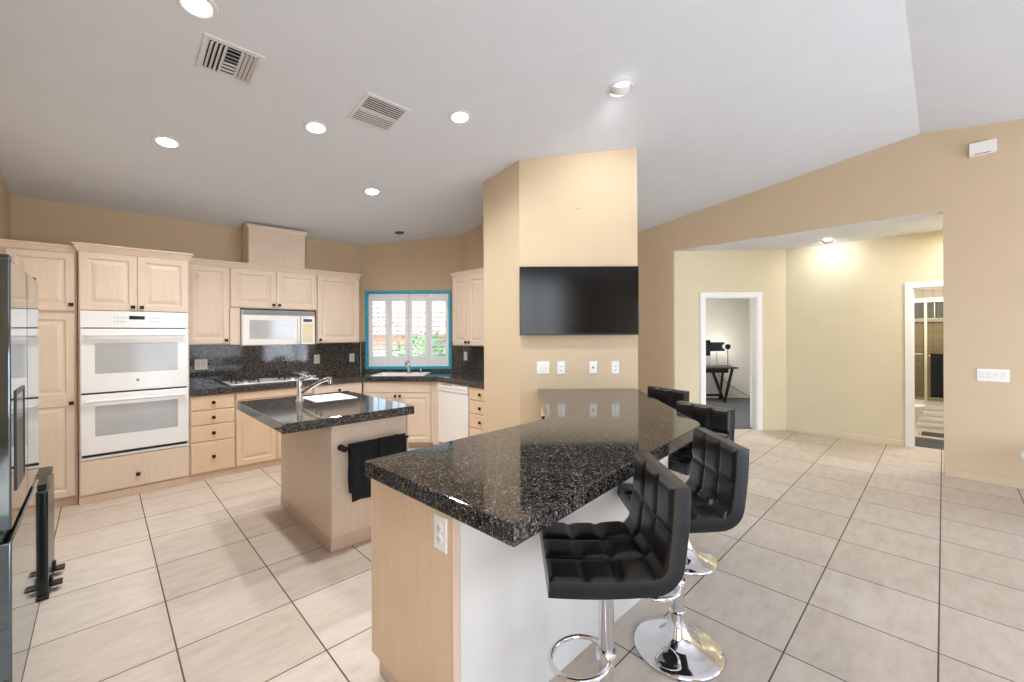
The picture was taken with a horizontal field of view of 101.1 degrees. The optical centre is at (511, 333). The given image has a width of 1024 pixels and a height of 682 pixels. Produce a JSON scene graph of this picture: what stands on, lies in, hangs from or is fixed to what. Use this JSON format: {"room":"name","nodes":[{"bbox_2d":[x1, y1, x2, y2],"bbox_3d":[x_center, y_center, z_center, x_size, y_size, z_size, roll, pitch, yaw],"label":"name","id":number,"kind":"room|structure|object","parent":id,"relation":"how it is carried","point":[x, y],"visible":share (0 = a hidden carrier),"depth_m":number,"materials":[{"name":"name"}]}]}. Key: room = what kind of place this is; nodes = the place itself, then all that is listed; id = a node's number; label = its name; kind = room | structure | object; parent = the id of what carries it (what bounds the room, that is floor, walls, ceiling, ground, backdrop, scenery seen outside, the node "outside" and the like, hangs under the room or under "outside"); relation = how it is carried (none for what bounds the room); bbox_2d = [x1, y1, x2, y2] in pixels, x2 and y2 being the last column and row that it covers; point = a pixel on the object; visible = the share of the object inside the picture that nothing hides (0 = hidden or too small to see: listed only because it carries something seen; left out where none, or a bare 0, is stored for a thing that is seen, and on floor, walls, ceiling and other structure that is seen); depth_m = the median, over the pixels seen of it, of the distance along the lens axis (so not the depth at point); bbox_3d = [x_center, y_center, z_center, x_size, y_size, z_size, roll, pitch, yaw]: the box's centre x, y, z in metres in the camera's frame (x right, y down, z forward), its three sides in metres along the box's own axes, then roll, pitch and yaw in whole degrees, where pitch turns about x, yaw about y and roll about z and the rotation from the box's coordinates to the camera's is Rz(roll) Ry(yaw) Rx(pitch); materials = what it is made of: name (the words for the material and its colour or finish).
{"room":"kitchen","nodes":[
{"label":"kitchen","id":0,"kind":"room"},
{"bbox_2d":[0,171,10,239],"bbox_3d":[-3.626,-0.066,2.813,0.120,3.065,2.410,0,0,-44],"label":"wall","id":1,"kind":"structure","parent":0,"point":[5,233],"depth_m":3.49,"materials":[{"name":"beige paint"}]},
{"bbox_2d":[10,195,360,383],"bbox_3d":[-3.349,0.105,4.850,3.360,2.721,0.120,0,0,-44],"label":"wall","id":2,"kind":"structure","parent":0,"point":[31,219],"depth_m":4.31,"materials":[{"name":"beige paint"}]},
{"bbox_2d":[189,257,239,344],"bbox_3d":[-3.269,-0.326,4.574,0.477,0.905,0.369,0,0,-44],"label":"upper cabinet","id":3,"kind":"object","parent":2,"relation":"attached to","point":[209,298],"depth_m":4.45,"materials":[{"name":"brown wood"}]},
{"bbox_2d":[229,261,316,311],"bbox_3d":[-2.842,-0.530,4.992,0.908,0.501,0.369,0,0,-44],"label":"upper cabinet","id":4,"kind":"object","parent":2,"relation":"attached to","point":[252,286],"visible":0.97,"depth_m":4.85,"materials":[{"name":"brown wood"}]},
{"bbox_2d":[242,223,306,268],"bbox_3d":[-2.843,-1.008,5.042,0.644,0.452,0.307,0,0,-44],"label":"box","id":5,"kind":"object","parent":4,"relation":"on","point":[266,245],"visible":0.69,"depth_m":4.92,"materials":[{"name":"brown wood"}]},
{"bbox_2d":[238,310,314,345],"bbox_3d":[-2.801,-0.061,4.997,0.772,0.398,0.405,0,0,-44],"label":"microwave","id":6,"kind":"object","parent":4,"relation":"attached to","point":[257,327],"visible":0.97,"depth_m":4.84,"materials":[{"name":"white plastic"}]},
{"bbox_2d":[308,270,361,342],"bbox_3d":[-2.311,-0.329,5.508,0.572,0.908,0.369,0,0,-44],"label":"upper cabinet","id":7,"kind":"object","parent":2,"relation":"attached to","point":[336,315],"visible":0.94,"depth_m":5.37,"materials":[{"name":"brown wood"}]},
{"bbox_2d":[189,341,483,383],"bbox_3d":[-1.725,0.331,5.358,3.843,0.422,1.251,0,0,-6],"label":"backsplash","id":8,"kind":"structure","parent":2,"relation":"attached to","point":[224,361],"depth_m":5.29,"materials":[{"name":"brown stone"}]},
{"bbox_2d":[195,359,206,369],"bbox_3d":[-3.437,0.345,4.655,0.115,0.116,0.010,0,0,-44],"label":"wall outlet","id":9,"kind":"object","parent":8,"relation":"attached to","point":[200,364],"visible":1,"depth_m":4.65,"materials":[{"name":"white plastic"}]},
{"bbox_2d":[314,355,319,363],"bbox_3d":[-2.555,0.340,5.515,0.072,0.116,0.010,0,0,-44],"label":"wall outlet","id":10,"kind":"object","parent":8,"relation":"attached to","point":[316,357],"visible":1,"depth_m":5.51,"materials":[{"name":"white plastic"}]},
{"bbox_2d":[349,353,354,361],"bbox_3d":[-2.220,0.338,5.842,0.072,0.116,0.010,0,0,-44],"label":"wall outlet","id":11,"kind":"object","parent":8,"relation":"attached to","point":[351,355],"visible":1,"depth_m":5.84,"materials":[{"name":"white plastic"}]},
{"bbox_2d":[360,235,461,393],"bbox_3d":[-1.426,0.024,5.996,1.428,2.865,0.120,0,0,1],"label":"wall","id":12,"kind":"structure","parent":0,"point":[422,264],"depth_m":5.94,"materials":[{"name":"beige paint"}]},
{"bbox_2d":[369,294,388,365],"bbox_3d":[-1.884,-0.044,5.955,0.281,1.025,0.075,0,0,-3],"label":"window shutter","id":13,"kind":"object","parent":12,"relation":"attached to","point":[373,360],"visible":1,"depth_m":5.94,"materials":[{"name":"white paint"}]},
{"bbox_2d":[389,294,408,365],"bbox_3d":[-1.600,-0.045,5.952,0.281,1.025,0.075,0,0,-3],"label":"window shutter","id":14,"kind":"object","parent":12,"relation":"attached to","point":[393,360],"visible":1,"depth_m":5.94,"materials":[{"name":"white paint"}]},
{"bbox_2d":[365,290,451,368],"bbox_3d":[-1.458,-0.046,5.976,1.215,1.105,0.122,0,0,1],"label":"window","id":15,"kind":"structure","parent":12,"relation":"attached to","point":[367,366],"depth_m":5.92,"materials":[{"name":"blue paint"}]},
{"bbox_2d":[409,294,428,365],"bbox_3d":[-1.316,-0.047,5.948,0.281,1.025,0.075,0,0,-3],"label":"window shutter","id":16,"kind":"object","parent":12,"relation":"attached to","point":[414,360],"visible":0.98,"depth_m":5.94,"materials":[{"name":"white paint"}]},
{"bbox_2d":[429,293,448,365],"bbox_3d":[-1.033,-0.048,5.945,0.281,1.025,0.075,0,0,-3],"label":"window shutter","id":17,"kind":"object","parent":12,"relation":"attached to","point":[433,360],"visible":1,"depth_m":5.93,"materials":[{"name":"white paint"}]},
{"bbox_2d":[461,224,483,373],"bbox_3d":[-0.167,-0.088,5.454,0.120,3.078,1.540,0,0,-44],"label":"wall","id":18,"kind":"structure","parent":0,"point":[472,244],"depth_m":5.74,"materials":[{"name":"beige paint"}]},
{"bbox_2d":[450,267,483,346],"bbox_3d":[-0.459,-0.314,5.405,0.354,0.953,0.694,0,0,-44],"label":"upper cabinet","id":19,"kind":"object","parent":18,"relation":"attached to","point":[468,285],"visible":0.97,"depth_m":5.28,"materials":[{"name":"brown wood"}]},
{"bbox_2d":[0,0,1023,250],"bbox_3d":[2.369,-1.693,3.507,10.900,0.955,10.300,0,0,-44],"label":"ceiling","id":20,"kind":"structure","parent":0,"point":[727,100],"depth_m":3.11,"materials":[{"name":"white paint"}]},
{"bbox_2d":[151,135,181,148],"bbox_3d":[-2.634,-1.457,3.214,0.180,0.031,0.178,0,0,-40],"label":"recessed light","id":21,"kind":"object","parent":20,"relation":"in","point":[161,140],"visible":1,"depth_m":3.20,"materials":[{"name":"white"}]},
{"bbox_2d":[175,0,218,19],"bbox_3d":[-1.608,-1.673,2.150,0.180,0.031,0.178,0,0,-40],"label":"recessed light","id":22,"kind":"object","parent":20,"relation":"in","point":[199,9],"visible":1,"depth_m":2.16,"materials":[{"name":"white"}]},
{"bbox_2d":[195,32,265,86],"bbox_3d":[-1.688,-1.624,2.524,0.300,0.058,0.308,0,0,-44],"label":"ceiling vent","id":23,"kind":"object","parent":20,"relation":"in","point":[218,56],"visible":1,"depth_m":2.51,"materials":[{"name":"white metal"}]},
{"bbox_2d":[303,120,328,134],"bbox_3d":[-1.502,-1.574,3.227,0.180,0.031,0.178,0,0,-40],"label":"recessed light","id":24,"kind":"object","parent":20,"relation":"in","point":[312,126],"visible":1,"depth_m":3.21,"materials":[{"name":"white"}]},
{"bbox_2d":[363,188,380,195],"bbox_3d":[-1.448,-1.464,4.357,0.180,0.031,0.178,0,0,-40],"label":"recessed light","id":25,"kind":"object","parent":20,"relation":"in","point":[368,191],"visible":1,"depth_m":4.34,"materials":[{"name":"white"}]},
{"bbox_2d":[346,92,410,133],"bbox_3d":[-0.996,-1.635,3.143,0.345,0.059,0.352,0,0,-44],"label":"ceiling vent","id":26,"kind":"object","parent":20,"relation":"in","point":[373,111],"visible":1,"depth_m":3.13,"materials":[{"name":"white metal"}]},
{"bbox_2d":[392,230,405,234],"bbox_3d":[-1.493,-1.333,5.586,0.180,0.031,0.178,0,0,-40],"label":"recessed light","id":27,"kind":"object","parent":20,"relation":"in","point":[397,232],"visible":1,"depth_m":5.58,"materials":[{"name":"black plastic"}]},
{"bbox_2d":[448,110,471,123],"bbox_3d":[-0.405,-1.683,3.283,0.180,0.031,0.178,0,0,-40],"label":"recessed light","id":28,"kind":"object","parent":20,"relation":"in","point":[457,116],"visible":1,"depth_m":3.27,"materials":[{"name":"white"}]},
{"bbox_2d":[607,80,632,97],"bbox_3d":[0.807,-1.827,3.147,0.195,0.122,0.193,0,0,-40],"label":"light","id":29,"kind":"object","parent":20,"relation":"attached to","point":[617,92],"visible":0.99,"depth_m":3.11,"materials":[{"name":"white"}]},
{"bbox_2d":[819,237,835,243],"bbox_3d":[4.121,-1.226,5.494,0.184,0.126,0.184,0,0,-44],"label":"hall light","id":30,"kind":"object","parent":20,"relation":"attached to","point":[830,240],"visible":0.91,"depth_m":5.46,"materials":[{"name":"white"}]},
{"bbox_2d":[21,398,1023,681],"bbox_3d":[2.935,1.487,4.045,12.442,0.100,10.300,0,0,-44],"label":"floor","id":31,"kind":"structure","parent":0,"point":[846,560],"depth_m":2.42,"materials":[{"name":"beige tile"}]},
{"bbox_2d":[0,254,39,681],"bbox_3d":[-2.421,0.588,1.599,0.774,1.745,0.945,0,0,-44],"label":"refrigerator","id":32,"kind":"object","parent":31,"relation":"on","point":[19,371],"visible":1,"depth_m":1.65,"materials":[{"name":"grey metal"}]},
{"bbox_2d":[0,239,78,507],"bbox_3d":[-4.054,0.363,3.644,0.420,2.210,0.599,0,0,-44],"label":"pantry cabinet","id":33,"kind":"object","parent":31,"relation":"on","point":[54,267],"visible":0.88,"depth_m":3.52,"materials":[{"name":"brown wood"}]},
{"bbox_2d":[34,466,65,601],"bbox_3d":[-2.800,1.143,2.369,0.382,0.640,0.434,0,0,-44],"label":"bin","id":34,"kind":"object","parent":31,"relation":"on","point":[47,564],"visible":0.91,"depth_m":2.32,"materials":[{"name":"black metal"}]},
{"bbox_2d":[71,241,193,505],"bbox_3d":[-3.611,0.347,4.041,0.825,2.238,0.649,0,0,-44],"label":"tall cabinet","id":35,"kind":"object","parent":31,"relation":"on","point":[110,277],"visible":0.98,"depth_m":3.80,"materials":[{"name":"brown wood"}]},
{"bbox_2d":[80,310,188,460],"bbox_3d":[-3.576,0.447,4.005,0.732,1.283,0.648,0,0,-44],"label":"double oven","id":36,"kind":"object","parent":35,"relation":"in","point":[134,365],"visible":1,"depth_m":3.79,"materials":[{"name":"white metal"}]},
{"bbox_2d":[189,392,234,482],"bbox_3d":[-3.196,1.038,4.430,0.375,0.853,0.629,0,0,-44],"label":"base cabinet","id":37,"kind":"object","parent":31,"relation":"on","point":[212,416],"visible":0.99,"depth_m":4.21,"materials":[{"name":"brown wood"}]},
{"bbox_2d":[235,386,312,473],"bbox_3d":[-2.784,1.036,4.832,0.770,0.853,0.629,0,0,-44],"label":"base cabinet","id":38,"kind":"object","parent":31,"relation":"on","point":[257,445],"visible":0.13,"depth_m":4.49,"materials":[{"name":"brown wood"}]},
{"bbox_2d":[189,371,483,395],"bbox_3d":[-1.716,0.574,5.140,3.834,0.062,1.709,0,0,-8],"label":"countertop","id":39,"kind":"structure","parent":38,"relation":"on","point":[458,377],"depth_m":4.99,"materials":[{"name":"brown stone"}]},
{"bbox_2d":[221,373,318,385],"bbox_3d":[-2.767,0.519,4.843,0.880,0.055,0.510,0,0,-44],"label":"gas cooktop","id":40,"kind":"object","parent":39,"relation":"in","point":[288,377],"visible":0.92,"depth_m":4.74,"materials":[{"name":"white metal"}]},
{"bbox_2d":[371,372,430,375],"bbox_3d":[-1.457,0.627,5.569,0.680,0.184,0.420,0,0,1],"label":"sink","id":41,"kind":"object","parent":39,"relation":"in","point":[381,373],"visible":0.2,"depth_m":5.75,"materials":[{"name":"white ceramic"}]},
{"bbox_2d":[405,360,410,372],"bbox_3d":[-1.407,0.448,5.667,0.054,0.185,0.193,0,0,1],"label":"tap","id":42,"kind":"object","parent":39,"relation":"on","point":[406,362],"visible":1,"depth_m":5.71,"materials":[{"name":"silver metal"}]},
{"bbox_2d":[313,381,361,393],"bbox_3d":[-2.295,1.034,5.309,0.590,0.853,0.629,0,0,-44],"label":"base cabinet","id":43,"kind":"object","parent":31,"relation":"on","point":[356,387],"visible":0.21,"depth_m":5.11,"materials":[{"name":"brown wood"}]},
{"bbox_2d":[281,415,408,552],"bbox_3d":[-1.349,1.030,3.357,0.583,0.853,1.164,0,0,-44],"label":"kitchen island","id":44,"kind":"object","parent":31,"relation":"on","point":[314,463],"visible":0.51,"depth_m":2.95,"materials":[{"name":"brown wood"}]},
{"bbox_2d":[237,391,413,433],"bbox_3d":[-1.457,0.573,3.239,0.895,0.062,1.185,0,0,-44],"label":"island countertop","id":45,"kind":"structure","parent":44,"relation":"on","point":[284,415],"depth_m":2.98,"materials":[{"name":"brown stone"}]},
{"bbox_2d":[295,375,332,401],"bbox_3d":[-1.587,0.440,3.382,0.290,0.204,0.063,0,0,-6],"label":"tap","id":46,"kind":"object","parent":45,"relation":"on","point":[299,385],"visible":1,"depth_m":3.36,"materials":[{"name":"silver metal"}]},
{"bbox_2d":[303,393,357,401],"bbox_3d":[-1.544,0.624,3.549,0.340,0.172,0.360,0,0,-44],"label":"prep sink","id":47,"kind":"object","parent":45,"relation":"in","point":[336,396],"visible":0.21,"depth_m":3.66,"materials":[{"name":"white ceramic"}]},
{"bbox_2d":[348,439,377,501],"bbox_3d":[-1.021,0.939,2.891,0.196,0.394,0.064,0,0,-44],"label":"hand towel","id":48,"kind":"object","parent":44,"relation":"hanging from","point":[359,484],"visible":0.77,"depth_m":2.85,"materials":[{"name":"black fabric"}]},
{"bbox_2d":[377,433,405,457],"bbox_3d":[-0.870,0.909,3.039,0.212,0.341,0.064,0,0,-44],"label":"hand towel","id":49,"kind":"object","parent":44,"relation":"hanging from","point":[393,444],"visible":0.54,"depth_m":3.02,"materials":[{"name":"black fabric"}]},
{"bbox_2d":[363,381,440,446],"bbox_3d":[-1.390,1.030,5.582,1.012,0.853,0.637,0,0,1],"label":"base cabinet","id":50,"kind":"object","parent":31,"relation":"on","point":[423,395],"visible":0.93,"depth_m":5.30,"materials":[{"name":"brown wood"}]},
{"bbox_2d":[438,382,469,442],"bbox_3d":[-0.509,1.028,5.227,0.594,0.848,0.600,0,0,-44],"label":"dishwasher","id":51,"kind":"object","parent":31,"relation":"on","point":[453,399],"visible":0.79,"depth_m":5.01,"materials":[{"name":"white plastic"}]},
{"bbox_2d":[469,386,483,435],"bbox_3d":[-0.152,1.024,4.843,0.599,0.853,0.420,0,0,-44],"label":"base cabinet","id":52,"kind":"object","parent":31,"relation":"on","point":[476,394],"visible":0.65,"depth_m":4.71,"materials":[{"name":"brown wood"}]},
{"bbox_2d":[371,406,667,681],"bbox_3d":[0.384,1.023,2.703,1.159,0.850,2.856,0,0,22],"label":"breakfast bar","id":53,"kind":"object","parent":31,"relation":"on","point":[481,610],"visible":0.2,"depth_m":1.60,"materials":[{"name":"white paint"}]},
{"bbox_2d":[434,512,446,553],"bbox_3d":[-0.247,0.685,1.442,0.010,0.118,0.074,0,0,-44],"label":"peninsula outlet","id":54,"kind":"object","parent":53,"relation":"attached to","point":[440,522],"visible":1,"depth_m":1.44,"materials":[{"name":"white plastic"}]},
{"bbox_2d":[436,523,441,532],"bbox_3d":[-0.249,0.666,1.441,0.004,0.033,0.033,0,0,-44],"label":"socket","id":55,"kind":"object","parent":54,"relation":"attached to","point":[438,525],"depth_m":1.44,"materials":[{"name":"white plastic"}]},
{"bbox_2d":[436,534,441,543],"bbox_3d":[-0.249,0.704,1.441,0.004,0.033,0.033,0,0,-44],"label":"socket","id":56,"kind":"object","parent":54,"relation":"attached to","point":[438,536],"depth_m":1.44,"materials":[{"name":"white plastic"}]},
{"bbox_2d":[365,389,699,546],"bbox_3d":[0.450,0.566,2.658,1.358,0.065,3.088,0,0,21],"label":"countertop","id":57,"kind":"structure","parent":53,"relation":"on","point":[509,485],"depth_m":1.76,"materials":[{"name":"brown stone"}]},
{"bbox_2d":[483,148,637,432],"bbox_3d":[0.454,-0.177,4.219,0.808,3.251,1.317,0,0,-44],"label":"wall pier","id":58,"kind":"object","parent":31,"relation":"on","point":[531,218],"visible":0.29,"depth_m":4.03,"materials":[{"name":"beige paint"}]},
{"bbox_2d":[537,362,548,373],"bbox_3d":[0.297,0.331,4.023,0.118,0.118,0.012,0,0,0],"label":"light switch","id":59,"kind":"object","parent":58,"relation":"attached to","point":[542,367],"visible":1,"depth_m":4.02,"materials":[{"name":"white plastic"}]},
{"bbox_2d":[557,361,564,373],"bbox_3d":[0.469,0.330,4.024,0.072,0.118,0.010,0,0,0],"label":"wall outlet","id":60,"kind":"object","parent":58,"relation":"attached to","point":[560,365],"visible":1,"depth_m":4.02,"materials":[{"name":"white plastic"}]},
{"bbox_2d":[519,266,638,334],"bbox_3d":[0.634,-0.307,3.998,1.126,0.648,0.061,0,0,0],"label":"tv","id":61,"kind":"object","parent":58,"relation":"attached to","point":[553,300],"visible":1,"depth_m":3.97,"materials":[{"name":"black plastic"}]},
{"bbox_2d":[589,361,596,373],"bbox_3d":[0.775,0.329,4.020,0.072,0.118,0.018,0,0,0],"label":"cable plate","id":62,"kind":"object","parent":58,"relation":"attached to","point":[592,364],"visible":1,"depth_m":4.02,"materials":[{"name":"white plastic"}]},
{"bbox_2d":[611,361,618,373],"bbox_3d":[0.988,0.328,4.024,0.072,0.118,0.010,0,0,0],"label":"wall outlet","id":63,"kind":"object","parent":58,"relation":"attached to","point":[614,364],"visible":1,"depth_m":4.02,"materials":[{"name":"white plastic"}]},
{"bbox_2d":[540,451,690,681],"bbox_3d":[0.337,0.964,1.505,0.449,0.968,0.405,0,0,0],"label":"bar stool","id":64,"kind":"object","parent":31,"relation":"on","point":[644,555],"visible":1,"depth_m":1.41,"materials":[{"name":"black leather"}]},
{"bbox_2d":[542,452,674,583],"bbox_3d":[0.309,0.628,1.505,0.391,0.295,0.405,0,0,0],"label":"cushion","id":65,"kind":"object","parent":64,"relation":"on","point":[640,549],"depth_m":1.45,"materials":[{"name":"black leather"}]},
{"bbox_2d":[647,386,688,409],"bbox_3d":[1.170,0.961,3.530,0.449,0.968,0.405,0,0,-28],"label":"bar stool","id":66,"kind":"object","parent":31,"relation":"on","point":[668,396],"visible":0.12,"depth_m":3.57,"materials":[{"name":"black leather"}]},
{"bbox_2d":[618,427,748,681],"bbox_3d":[0.760,0.962,1.935,0.449,0.968,0.405,0,0,0],"label":"bar stool","id":67,"kind":"object","parent":31,"relation":"on","point":[677,648],"visible":0.64,"depth_m":1.86,"materials":[{"name":"black leather"}]},
{"bbox_2d":[619,428,736,520],"bbox_3d":[0.733,0.626,1.935,0.391,0.295,0.405,0,0,0],"label":"cushion","id":68,"kind":"object","parent":67,"relation":"on","point":[712,480],"depth_m":1.88,"materials":[{"name":"black leather"}]},
{"bbox_2d":[668,401,734,575],"bbox_3d":[1.105,0.961,2.700,0.449,0.968,0.405,0,0,-28],"label":"bar stool","id":69,"kind":"object","parent":31,"relation":"on","point":[719,420],"visible":0.41,"depth_m":2.64,"materials":[{"name":"black leather"}]},
{"bbox_2d":[668,401,729,465],"bbox_3d":[1.081,0.625,2.688,0.391,0.295,0.405,0,0,-28],"label":"cushion","id":70,"kind":"object","parent":69,"relation":"on","point":[715,419],"depth_m":2.69,"materials":[{"name":"black leather"}]},
{"bbox_2d":[706,365,737,402],"bbox_3d":[3.760,1.067,8.860,1.650,0.748,0.660,0,0,0],"label":"desk","id":71,"kind":"object","parent":31,"relation":"on","point":[722,369],"visible":0.44,"depth_m":8.63,"materials":[{"name":"laminate"}]},
{"bbox_2d":[706,340,709,355],"bbox_3d":[3.852,0.417,8.740,0.500,0.549,0.160,0,0,0],"label":"monitor","id":72,"kind":"object","parent":71,"relation":"on","point":[707,341],"visible":0.3,"depth_m":8.70,"materials":[{"name":"black plastic"}]},
{"bbox_2d":[707,342,724,365],"bbox_3d":[4.292,0.440,8.970,0.440,0.499,0.160,0,0,0],"label":"monitor","id":73,"kind":"object","parent":71,"relation":"on","point":[714,346],"visible":0.63,"depth_m":8.93,"materials":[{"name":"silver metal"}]},
{"bbox_2d":[724,344,730,365],"bbox_3d":[4.542,0.459,8.860,0.140,0.460,0.140,0,0,0],"label":"desk lamp","id":74,"kind":"object","parent":71,"relation":"on","point":[727,346],"visible":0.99,"depth_m":8.85,"materials":[{"name":"black metal"}]},
{"bbox_2d":[1018,452,1023,463],"bbox_3d":[4.388,1.195,2.998,1.000,0.470,1.000,0,0,-44],"label":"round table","id":75,"kind":"object","parent":31,"relation":"on","point":[1020,456],"visible":1,"depth_m":3.32,"materials":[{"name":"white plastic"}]},
{"bbox_2d":[706,299,749,397],"bbox_3d":[4.300,0.081,9.360,3.800,2.700,0.120,0,0,0],"label":"wall","id":76,"kind":"structure","parent":0,"point":[727,320],"depth_m":9.30,"materials":[{"name":"white paint"}]},
{"bbox_2d":[674,250,786,429],"bbox_3d":[3.224,0.060,6.279,1.640,2.750,0.120,0,0,1],"label":"wall","id":77,"kind":"structure","parent":0,"point":[764,271],"depth_m":6.22,"materials":[{"name":"beige paint"}]},
{"bbox_2d":[700,292,762,430],"bbox_3d":[3.512,0.415,6.398,1.474,2.038,0.515,0,0,-27],"label":"door frame","id":78,"kind":"structure","parent":77,"relation":"in","point":[756,373],"depth_m":6.21,"materials":[{"name":"white paint"}]},
{"bbox_2d":[637,119,1023,479],"bbox_3d":[4.410,-0.330,4.235,0.130,3.520,7.900,0,0,-44],"label":"wall","id":79,"kind":"structure","parent":0,"point":[980,199],"depth_m":4.18,"materials":[{"name":"beige paint"}]},
{"bbox_2d":[674,211,942,250],"bbox_3d":[3.400,-1.223,5.273,0.120,0.005,2.790,0,0,-44],"label":"trim","id":80,"kind":"structure","parent":79,"relation":"attached to","point":[939,212],"depth_m":4.96,"materials":[{"name":"white paint"}]},
{"bbox_2d":[969,138,996,157],"bbox_3d":[4.487,-1.765,4.016,0.053,0.124,0.176,0,0,-44],"label":"door chime","id":81,"kind":"object","parent":79,"relation":"attached to","point":[985,147],"visible":1,"depth_m":4.00,"materials":[{"name":"white plastic"}]},
{"bbox_2d":[944,467,1023,488],"bbox_3d":[5.695,1.382,2.825,0.015,0.085,3.898,0,0,-44],"label":"baseboard","id":82,"kind":"structure","parent":79,"relation":"attached to","point":[949,472],"depth_m":4.02,"materials":[{"name":"beige paint"}]},
{"bbox_2d":[977,369,1008,381],"bbox_3d":[4.554,0.399,3.988,0.012,0.118,0.194,0,0,-44],"label":"light switch","id":83,"kind":"object","parent":79,"relation":"attached to","point":[993,375],"visible":1,"depth_m":3.98,"materials":[{"name":"white plastic"}]},
{"bbox_2d":[786,230,942,440],"bbox_3d":[4.987,0.053,5.328,0.120,2.750,2.660,0,0,-44],"label":"wall","id":84,"kind":"structure","parent":0,"point":[845,302],"depth_m":5.66,"materials":[{"name":"beige paint"}]},
{"bbox_2d":[786,425,904,446],"bbox_3d":[4.487,1.392,5.752,0.015,0.075,1.285,0,0,-44],"label":"baseboard","id":85,"kind":"structure","parent":84,"relation":"attached to","point":[788,428],"depth_m":5.69,"materials":[{"name":"beige paint"}]},
{"bbox_2d":[905,281,942,447],"bbox_3d":[5.294,0.397,5.011,0.146,2.058,0.896,0,0,-44],"label":"door frame","id":86,"kind":"structure","parent":84,"relation":"in","point":[909,287],"depth_m":5.25,"materials":[{"name":"white paint"}]},
{"bbox_2d":[914,288,943,396],"bbox_3d":[6.664,0.090,6.573,0.120,2.660,2.300,0,0,-44],"label":"wall","id":87,"kind":"structure","parent":0,"point":[934,329],"depth_m":6.62,"materials":[{"name":"beige tile"}]},
{"bbox_2d":[914,297,942,321],"bbox_3d":[6.651,-0.370,6.534,0.110,0.380,0.900,0,0,-44],"label":"window","id":88,"kind":"structure","parent":87,"relation":"in","point":[931,319],"depth_m":6.57,"materials":[{"name":"white paint"}]},
{"bbox_2d":[914,298,933,318],"bbox_3d":[6.448,-0.389,6.664,0.030,0.310,0.330,0,0,-44],"label":"window curtain","id":89,"kind":"object","parent":88,"relation":"hanging from","point":[918,307],"visible":0.54,"depth_m":6.63,"materials":[{"name":"grey fabric"}]},
{"bbox_2d":[935,302,942,317],"bbox_3d":[6.731,-0.390,6.374,0.030,0.310,0.460,0,0,-44],"label":"window curtain","id":90,"kind":"object","parent":88,"relation":"hanging from","point":[938,305],"visible":0.22,"depth_m":6.50,"materials":[{"name":"grey fabric"}]},
{"bbox_2d":[915,431,943,439],"bbox_3d":[6.210,1.473,6.193,1.470,0.099,2.200,0,0,-44],"label":"floor bath tile","id":91,"kind":"structure","parent":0,"point":[920,432],"depth_m":5.75,"materials":[{"name":"beige tile"}]},
{"bbox_2d":[915,403,924,435],"bbox_3d":[5.583,1.055,5.996,0.400,0.740,0.429,0,0,-44],"label":"toilet","id":92,"kind":"object","parent":91,"relation":"on","point":[919,408],"visible":0.12,"depth_m":5.83,"materials":[{"name":"white ceramic"}]},
{"bbox_2d":[915,396,943,433],"bbox_3d":[6.492,1.211,6.099,0.776,0.420,1.530,0,0,-44],"label":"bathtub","id":93,"kind":"object","parent":91,"relation":"on","point":[931,419],"visible":0.02,"depth_m":6.04,"materials":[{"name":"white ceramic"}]},
{"bbox_2d":[914,298,943,403],"bbox_3d":[6.225,0.251,5.843,0.090,1.500,1.510,0,0,-44],"label":"screen","id":94,"kind":"object","parent":93,"relation":"on","point":[925,301],"visible":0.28,"depth_m":6.09,"materials":[{"name":"beige metal"}]},
{"bbox_2d":[930,354,943,397],"bbox_3d":[6.196,0.602,5.820,0.069,0.618,0.580,0,0,-44],"label":"bath towel","id":95,"kind":"object","parent":94,"relation":"hanging from","point":[936,360],"visible":0.31,"depth_m":5.96,"materials":[{"name":"black fabric"}]},
{"bbox_2d":[921,431,943,437],"bbox_3d":[6.087,1.417,5.703,0.270,0.012,0.770,0,0,-44],"label":"bath mat","id":96,"kind":"object","parent":91,"relation":"on","point":[925,433],"visible":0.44,"depth_m":5.87,"materials":[{"name":"brown fabric"}]},
{"label":"outside","id":97,"kind":"structure","parent":0,"visible":0},
{"bbox_3d":[-1.652,1.757,8.860,70.000,0.100,75.000,0,0,-44],"label":"ground","id":98,"kind":"structure","parent":97,"visible":0},
{"bbox_2d":[373,351,397,355],"bbox_3d":[-1.360,1.106,12.136,16.000,1.200,0.164,0,0,1],"label":"wall","id":99,"kind":"structure","parent":98,"relation":"on","point":[373,351],"depth_m":12.08,"materials":[{"name":"paint"}]},
{"bbox_2d":[373,309,444,350],"bbox_3d":[-2.087,0.320,18.442,17.000,2.779,7.206,0,0,1],"label":"house","id":100,"kind":"structure","parent":98,"relation":"on","point":[374,310],"depth_m":16.02,"materials":[{"name":"paint"}]},
{"bbox_2d":[393,327,444,355],"bbox_3d":[-1.934,0.785,9.134,1.887,1.884,1.847,0,0,-44],"label":"shrub","id":101,"kind":"object","parent":98,"relation":"on","point":[436,332],"visible":0.14,"depth_m":8.80,"materials":[{"name":"green plant"}]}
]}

